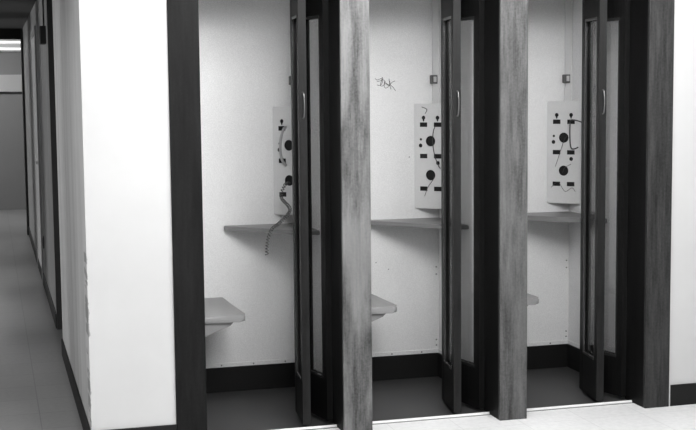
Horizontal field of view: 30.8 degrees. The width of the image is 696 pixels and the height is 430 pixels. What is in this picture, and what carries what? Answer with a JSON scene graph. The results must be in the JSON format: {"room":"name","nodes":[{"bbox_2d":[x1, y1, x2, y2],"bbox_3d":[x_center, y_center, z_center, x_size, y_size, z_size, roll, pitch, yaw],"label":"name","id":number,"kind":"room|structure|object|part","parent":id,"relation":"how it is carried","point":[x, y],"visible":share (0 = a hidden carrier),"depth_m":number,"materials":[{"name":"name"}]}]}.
{"room":"hallway with phone booths","nodes":[
{"label":"hallway with phone booths","id":0,"kind":"room"},
{"bbox_2d":[0,52,25,209],"bbox_3d":[-5.394,-1.417,17.186,5.000,2.750,0.100,-2,6,-16],"label":"wall","id":1,"kind":"structure","parent":0,"point":[12,165],"depth_m":17.39,"materials":[{"name":"paint"}]},
{"bbox_2d":[0,40,20,51],"bbox_3d":[-5.381,-2.296,17.026,2.000,0.190,0.058,-2,6,-16],"label":"fluorescent light","id":2,"kind":"object","parent":1,"relation":"attached to","point":[5,45],"visible":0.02,"depth_m":17.24,"materials":[{"name":"paint"}]},
{"bbox_2d":[0,75,21,91],"bbox_3d":[-5.377,-1.774,17.080,5.000,0.230,0.050,-2,6,-16],"label":"trim","id":3,"kind":"structure","parent":1,"relation":"attached to","point":[8,83],"depth_m":17.27,"materials":[{"name":"paint"}]},
{"bbox_2d":[0,0,35,28],"bbox_3d":[-3.410,-1.677,9.393,2.226,0.098,9.030,-2,6,-16],"label":"ceiling","id":4,"kind":"structure","parent":0,"point":[14,14],"depth_m":11.38,"materials":[{"name":"paint"}]},
{"bbox_2d":[23,0,88,421],"bbox_3d":[-2.329,-0.597,9.820,0.110,2.450,8.990,-2,6,-16],"label":"wall","id":5,"kind":"structure","parent":0,"point":[65,42],"depth_m":6.85,"materials":[{"name":"paint"}]},
{"bbox_2d":[20,29,28,234],"bbox_3d":[-3.585,-1.003,14.221,0.122,2.450,0.200,-2,6,-16],"label":"trim","id":6,"kind":"structure","parent":5,"relation":"attached to","point":[21,30],"depth_m":14.13,"materials":[{"name":"grey metal"}]},
{"bbox_2d":[30,25,43,283],"bbox_3d":[-2.685,-0.528,10.868,0.035,2.120,1.100,-2,6,-16],"label":"door","id":7,"kind":"structure","parent":5,"relation":"in","point":[33,49],"depth_m":10.77,"materials":[{"name":"grey"}]},
{"bbox_2d":[28,226,56,328],"bbox_3d":[-2.767,0.443,11.336,0.009,0.100,6.030,-2,6,-16],"label":"baseboard","id":8,"kind":"structure","parent":5,"relation":"attached to","point":[50,301],"depth_m":9.95,"materials":[{"name":"black rubber"}]},
{"bbox_2d":[39,0,45,44],"bbox_3d":[-2.080,-1.363,8.597,0.039,0.401,0.166,-2,6,-16],"label":"alarm box","id":9,"kind":"object","parent":5,"relation":"attached to","point":[42,29],"visible":1,"depth_m":8.54,"materials":[{"name":"black"}]},
{"bbox_2d":[46,0,61,329],"bbox_3d":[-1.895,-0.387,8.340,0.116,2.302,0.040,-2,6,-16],"label":"door","id":10,"kind":"structure","parent":5,"relation":"in","point":[49,2],"depth_m":8.32,"materials":[{"name":"grey metal"}]},
{"bbox_2d":[61,339,90,429],"bbox_3d":[-1.411,0.887,6.518,0.009,0.100,2.220,-2,6,-16],"label":"baseboard","id":11,"kind":"structure","parent":5,"relation":"attached to","point":[81,411],"depth_m":6.37,"materials":[{"name":"black rubber"}]},
{"bbox_2d":[76,0,175,429],"bbox_3d":[-0.962,-0.248,5.466,0.366,2.550,0.160,-2,6,-16],"label":"wall","id":12,"kind":"structure","parent":0,"point":[123,44],"depth_m":5.41,"materials":[{"name":"white paint"}]},
{"bbox_2d":[111,424,176,429],"bbox_3d":[-0.931,0.977,5.499,0.375,0.105,0.009,-2,6,-16],"label":"baseboard","id":13,"kind":"structure","parent":12,"relation":"attached to","point":[162,427],"depth_m":5.52,"materials":[{"name":"black rubber"}]},
{"bbox_2d":[309,19,321,371],"bbox_3d":[-0.135,-0.164,6.241,0.030,2.220,0.779,-2,6,-16],"label":"wall","id":14,"kind":"structure","parent":0,"point":[313,24],"depth_m":6.28,"materials":[{"name":"paint"}]},
{"bbox_2d":[371,294,396,320],"bbox_3d":[0.027,0.491,6.457,0.301,0.128,0.567,-2,6,-16],"label":"booth seat","id":15,"kind":"object","parent":14,"relation":"attached to","point":[380,307],"visible":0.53,"depth_m":6.22,"materials":[{"name":"laminate"}]},
{"bbox_2d":[0,209,695,429],"bbox_3d":[-1.319,0.798,8.508,10.000,0.100,22.000,-2,6,-16],"label":"floor","id":16,"kind":"structure","parent":0,"point":[36,393],"depth_m":6.92,"materials":[{"name":"tile"}]},
{"bbox_2d":[167,0,206,429],"bbox_3d":[-0.723,-0.094,5.562,0.133,2.220,0.212,-2,6,-16],"label":"wooden post","id":17,"kind":"object","parent":16,"relation":"on","point":[182,15],"visible":0.9,"depth_m":5.47,"materials":[{"name":"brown wood"}]},
{"bbox_2d":[329,0,372,429],"bbox_3d":[0.009,-0.120,5.768,0.134,2.220,0.212,-2,6,-16],"label":"wooden post","id":18,"kind":"object","parent":16,"relation":"on","point":[349,59],"visible":1,"depth_m":5.70,"materials":[{"name":"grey wood"}]},
{"bbox_2d":[290,0,332,424],"bbox_3d":[-0.180,-0.060,5.903,0.155,2.042,0.315,-2,6,-16],"label":"door","id":19,"kind":"structure","parent":18,"relation":"attached to","point":[313,388],"depth_m":5.85,"materials":[{"name":"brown wood"}]},
{"bbox_3d":[-0.232,-0.995,5.801,0.034,0.160,0.194,-1,5,-10],"label":"rail","id":20,"kind":"part","parent":19,"relation":"part of","materials":[{"name":"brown wood"}]},
{"bbox_3d":[-0.214,0.862,5.977,0.034,0.194,0.194,-1,5,-10],"label":"rail","id":21,"kind":"part","parent":19,"relation":"part of","materials":[{"name":"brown wood"}]},
{"bbox_3d":[-0.201,-0.494,5.704,0.007,0.126,0.023,-4,7,-34],"label":"handle","id":22,"kind":"part","parent":19,"relation":"part of","materials":[{"name":"grey metal"}]},
{"bbox_3d":[-0.160,-1.000,5.848,0.028,0.160,0.172,-3,6,-27],"label":"rail","id":23,"kind":"part","parent":19,"relation":"part of","materials":[{"name":"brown wood"}]},
{"bbox_3d":[-0.141,0.856,6.024,0.028,0.194,0.172,-3,6,-27],"label":"rail","id":24,"kind":"part","parent":19,"relation":"part of","materials":[{"name":"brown wood"}]},
{"bbox_2d":[316,403,642,429],"bbox_3d":[0.396,1.025,5.940,2.413,0.100,0.105,-2,6,-16],"label":"sill","id":25,"kind":"structure","parent":16,"relation":"on","point":[484,418],"depth_m":6.02,"materials":[{"name":"metal"}]},
{"bbox_2d":[484,0,527,420],"bbox_3d":[0.742,-0.147,5.973,0.138,2.220,0.212,-2,6,-16],"label":"wooden post","id":26,"kind":"object","parent":16,"relation":"on","point":[506,21],"visible":1,"depth_m":5.91,"materials":[{"name":"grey wood"}]},
{"bbox_2d":[441,0,484,412],"bbox_3d":[0.542,-0.086,6.105,0.174,2.042,0.315,-2,6,-16],"label":"door","id":27,"kind":"structure","parent":26,"relation":"attached to","point":[462,380],"depth_m":6.04,"materials":[{"name":"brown wood"}]},
{"bbox_3d":[0.486,-1.021,6.001,0.034,0.160,0.195,-1,5,-7],"label":"rail","id":28,"kind":"part","parent":27,"relation":"part of","materials":[{"name":"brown wood"}]},
{"bbox_3d":[0.505,0.836,6.178,0.034,0.194,0.195,-1,5,-7],"label":"rail","id":29,"kind":"part","parent":27,"relation":"part of","materials":[{"name":"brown wood"}]},
{"bbox_3d":[0.512,-0.520,5.904,0.007,0.126,0.023,-4,7,-34],"label":"handle","id":30,"kind":"part","parent":27,"relation":"part of","materials":[{"name":"grey metal"}]},
{"bbox_3d":[0.568,-1.027,6.053,0.028,0.160,0.174,-4,6,-29],"label":"rail","id":31,"kind":"part","parent":27,"relation":"part of","materials":[{"name":"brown wood"}]},
{"bbox_3d":[0.586,0.830,6.229,0.028,0.194,0.174,-4,6,-29],"label":"rail","id":32,"kind":"part","parent":27,"relation":"part of","materials":[{"name":"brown wood"}]},
{"bbox_2d":[625,0,674,407],"bbox_3d":[1.470,-0.173,6.178,0.131,2.220,0.212,-2,6,-16],"label":"wooden post","id":33,"kind":"object","parent":16,"relation":"on","point":[651,68],"visible":1,"depth_m":6.12,"materials":[{"name":"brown wood"}]},
{"bbox_2d":[579,0,629,400],"bbox_3d":[1.268,-0.113,6.309,0.185,2.042,0.315,-2,6,-16],"label":"door","id":34,"kind":"structure","parent":33,"relation":"attached to","point":[601,371],"depth_m":6.27,"materials":[{"name":"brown wood"}]},
{"bbox_3d":[1.227,0.809,6.380,0.034,0.194,0.196,-1,5,-7],"label":"rail","id":35,"kind":"part","parent":34,"relation":"part of","materials":[{"name":"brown wood"}]},
{"bbox_3d":[1.209,-1.047,6.204,0.034,0.160,0.196,-1,5,-7],"label":"rail","id":36,"kind":"part","parent":34,"relation":"part of","materials":[{"name":"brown wood"}]},
{"bbox_3d":[1.233,-0.546,6.106,0.007,0.126,0.023,-4,7,-34],"label":"handle","id":37,"kind":"part","parent":34,"relation":"part of","materials":[{"name":"grey metal"}]},
{"bbox_3d":[1.314,0.803,6.433,0.028,0.194,0.175,-4,6,-30],"label":"rail","id":38,"kind":"part","parent":34,"relation":"part of","materials":[{"name":"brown wood"}]},
{"bbox_3d":[1.295,-1.053,6.257,0.028,0.160,0.175,-4,6,-30],"label":"rail","id":39,"kind":"part","parent":34,"relation":"part of","materials":[{"name":"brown wood"}]},
{"bbox_2d":[198,0,568,367],"bbox_3d":[0.132,-0.214,6.748,2.327,2.220,0.063,-2,6,-16],"label":"wall","id":40,"kind":"structure","parent":0,"point":[244,45],"depth_m":6.67,"materials":[{"name":"paint"}]},
{"bbox_2d":[206,362,294,392],"bbox_3d":[-0.582,0.855,6.609,0.703,0.130,0.010,-2,6,-16],"label":"baseboard","id":41,"kind":"structure","parent":40,"relation":"attached to","point":[280,375],"depth_m":6.62,"materials":[{"name":"black"}]},
{"bbox_2d":[206,358,315,369],"bbox_3d":[-0.516,0.576,6.336,0.703,0.475,0.520,-2,6,-16],"label":"trim","id":42,"kind":"structure","parent":40,"relation":"attached to","point":[291,360],"depth_m":6.62,"materials":[{"name":"paint"}]},
{"bbox_2d":[224,223,319,234],"bbox_3d":[-0.390,0.077,6.377,0.402,0.020,0.422,-2,6,-16],"label":"corner shelf","id":43,"kind":"object","parent":40,"relation":"attached to","point":[284,228],"visible":0.73,"depth_m":6.42,"materials":[{"name":"laminate"}]},
{"bbox_2d":[265,106,292,254],"bbox_3d":[-0.312,-0.182,6.406,0.175,0.729,0.414,0,5,4],"label":"payphone","id":44,"kind":"object","parent":40,"relation":"attached to","point":[282,129],"visible":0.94,"depth_m":6.53,"materials":[{"name":"metal"}]},
{"bbox_3d":[-0.334,0.013,6.385,0.091,0.345,0.343,1,6,12],"label":"coiled cord","id":45,"kind":"part","parent":44,"relation":"part of","materials":[{"name":"grey metal"}]},
{"bbox_3d":[-0.303,-0.278,6.518,0.191,0.559,0.003,2,6,29],"label":"plate","id":46,"kind":"part","parent":44,"relation":"part of","materials":[{"name":"metal"}]},
{"bbox_2d":[372,353,437,380],"bbox_3d":[0.155,0.829,6.816,0.715,0.130,0.010,-2,6,-16],"label":"baseboard","id":47,"kind":"structure","parent":40,"relation":"attached to","point":[412,365],"depth_m":6.85,"materials":[{"name":"black"}]},
{"bbox_2d":[372,266,441,356],"bbox_3d":[0.221,0.549,6.543,0.715,0.475,0.520,-2,6,-16],"label":"trim","id":48,"kind":"structure","parent":40,"relation":"attached to","point":[424,350],"depth_m":6.86,"materials":[{"name":"paint"}]},
{"bbox_2d":[371,217,468,228],"bbox_3d":[0.351,0.050,6.569,0.414,0.020,0.452,-2,6,-16],"label":"corner shelf","id":49,"kind":"object","parent":40,"relation":"attached to","point":[435,222],"visible":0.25,"depth_m":6.62,"materials":[{"name":"laminate"}]},
{"bbox_2d":[414,103,440,208],"bbox_3d":[0.439,-0.312,6.726,0.137,0.559,0.137,-2,6,-16],"label":"payphone","id":50,"kind":"object","parent":40,"relation":"attached to","point":[427,117],"visible":0.95,"depth_m":6.73,"materials":[{"name":"metal"}]},
{"bbox_2d":[430,0,439,102],"bbox_3d":[0.462,-0.951,6.722,0.050,0.713,0.042,-2,6,-16],"label":"conduit","id":51,"kind":"object","parent":40,"relation":"attached to","point":[435,77],"visible":0.99,"depth_m":6.73,"materials":[{"name":"metal"}]},
{"bbox_2d":[527,344,567,369],"bbox_3d":[0.892,0.802,7.023,0.727,0.130,0.010,-2,6,-16],"label":"baseboard","id":52,"kind":"structure","parent":40,"relation":"attached to","point":[544,356],"depth_m":7.08,"materials":[{"name":"black"}]},
{"bbox_2d":[527,260,579,348],"bbox_3d":[0.958,0.522,6.750,0.727,0.475,0.520,-2,6,-16],"label":"trim","id":53,"kind":"structure","parent":40,"relation":"attached to","point":[558,341],"depth_m":7.08,"materials":[{"name":"paint"}]},
{"bbox_2d":[527,211,606,223],"bbox_3d":[1.089,0.019,6.776,0.426,0.026,0.452,-2,6,-16],"label":"corner shelf","id":54,"kind":"object","parent":40,"relation":"attached to","point":[563,216],"visible":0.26,"depth_m":6.79,"materials":[{"name":"laminate"}]},
{"bbox_2d":[562,0,572,100],"bbox_3d":[1.205,-0.980,6.930,0.050,0.709,0.042,-2,6,-16],"label":"conduit","id":55,"kind":"object","parent":40,"relation":"attached to","point":[567,78],"visible":1,"depth_m":6.94,"materials":[{"name":"paint"}]},
{"bbox_2d":[206,367,627,429],"bbox_3d":[0.280,0.979,6.440,2.463,0.100,0.925,-2,6,-16],"label":"floor","id":56,"kind":"structure","parent":0,"point":[274,408],"depth_m":6.35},
{"bbox_2d":[274,424,336,429],"bbox_3d":[-0.355,0.990,5.798,0.626,0.012,0.021,-2,6,-16],"label":"threshold","id":57,"kind":"object","parent":56,"relation":"on","point":[335,425],"visible":1,"depth_m":5.84,"materials":[{"name":"silver metal"}]},
{"bbox_2d":[372,412,489,423],"bbox_3d":[0.377,0.963,6.003,0.625,0.012,0.021,-2,6,-16],"label":"threshold","id":58,"kind":"object","parent":56,"relation":"on","point":[480,413],"visible":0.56,"depth_m":6.00,"materials":[{"name":"silver metal"}]},
{"bbox_2d":[527,400,631,410],"bbox_3d":[1.110,0.936,6.209,0.621,0.012,0.021,-2,6,-16],"label":"threshold","id":59,"kind":"object","parent":56,"relation":"on","point":[625,401],"visible":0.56,"depth_m":6.21,"materials":[{"name":"silver metal"}]},
{"bbox_2d":[439,0,473,361],"bbox_3d":[0.608,-0.191,6.449,0.030,2.220,0.779,-2,6,-16],"label":"wall","id":60,"kind":"structure","parent":0,"point":[467,235],"depth_m":6.43,"materials":[{"name":"paint"}]},
{"bbox_2d":[438,353,441,377],"bbox_3d":[0.565,0.839,6.662,0.010,0.130,0.510,-2,6,-16],"label":"baseboard","id":61,"kind":"structure","parent":60,"relation":"attached to","point":[439,354],"depth_m":6.87,"materials":[{"name":"black"}]},
{"bbox_2d":[527,293,538,305],"bbox_3d":[0.758,0.465,6.662,0.301,0.128,0.567,-2,6,-16],"label":"booth seat","id":62,"kind":"object","parent":60,"relation":"attached to","point":[531,299],"visible":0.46,"depth_m":6.42,"materials":[{"name":"laminate"}]},
{"bbox_2d":[568,0,617,352],"bbox_3d":[1.351,-0.218,6.658,0.030,2.220,0.779,-2,6,-16],"label":"wall","id":63,"kind":"structure","parent":0,"point":[612,26],"depth_m":6.62,"materials":[{"name":"paint"}]},
{"bbox_2d":[547,101,580,203],"bbox_3d":[1.190,-0.340,6.904,0.137,0.559,0.199,-2,6,-16],"label":"payphone","id":64,"kind":"object","parent":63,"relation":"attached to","point":[563,117],"visible":0.98,"depth_m":6.93,"materials":[{"name":"metal"}]},
{"bbox_2d":[567,344,579,371],"bbox_3d":[1.308,0.812,6.870,0.010,0.130,0.510,-2,6,-16],"label":"baseboard","id":65,"kind":"structure","parent":63,"relation":"attached to","point":[573,358],"depth_m":7.04,"materials":[{"name":"black"}]},
{"bbox_2d":[670,0,695,384],"bbox_3d":[2.910,-0.388,6.547,2.838,2.550,0.150,-2,6,-16],"label":"wall","id":66,"kind":"structure","parent":0,"point":[683,307],"depth_m":6.14,"materials":[{"name":"white paint"}]},
{"bbox_2d":[669,0,675,405],"bbox_3d":[1.562,-0.168,6.109,0.010,2.220,0.016,-2,6,-16],"label":"trim","id":67,"kind":"structure","parent":66,"relation":"attached to","point":[675,0],"depth_m":6.11,"materials":[{"name":"white paint"}]},
{"bbox_2d":[670,383,695,405],"bbox_3d":[2.944,0.836,6.587,2.836,0.105,0.009,-2,6,-16],"label":"baseboard","id":68,"kind":"structure","parent":66,"relation":"attached to","point":[680,394],"depth_m":6.22,"materials":[{"name":"black rubber"}]},
{"bbox_3d":[-4.653,-2.338,13.847,2.286,0.300,0.100,-2,6,-16],"label":"wall","id":69,"kind":"structure","parent":0,"visible":0},
{"bbox_2d":[0,29,20,39],"bbox_3d":[-4.696,-2.053,13.809,2.164,0.260,0.200,-2,6,-16],"label":"trim","id":70,"kind":"structure","parent":69,"relation":"attached to","point":[5,34],"depth_m":13.99,"materials":[{"name":"black"}]},
{"bbox_3d":[-0.872,-0.137,6.034,0.030,2.220,0.779,-2,6,-16],"label":"wall","id":71,"kind":"structure","parent":0,"visible":0},
{"bbox_2d":[205,297,244,336],"bbox_3d":[-0.705,0.518,6.252,0.301,0.128,0.567,-2,6,-16],"label":"booth seat","id":72,"kind":"object","parent":71,"relation":"attached to","point":[220,314],"visible":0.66,"depth_m":6.02,"materials":[{"name":"laminate"}]}
]}

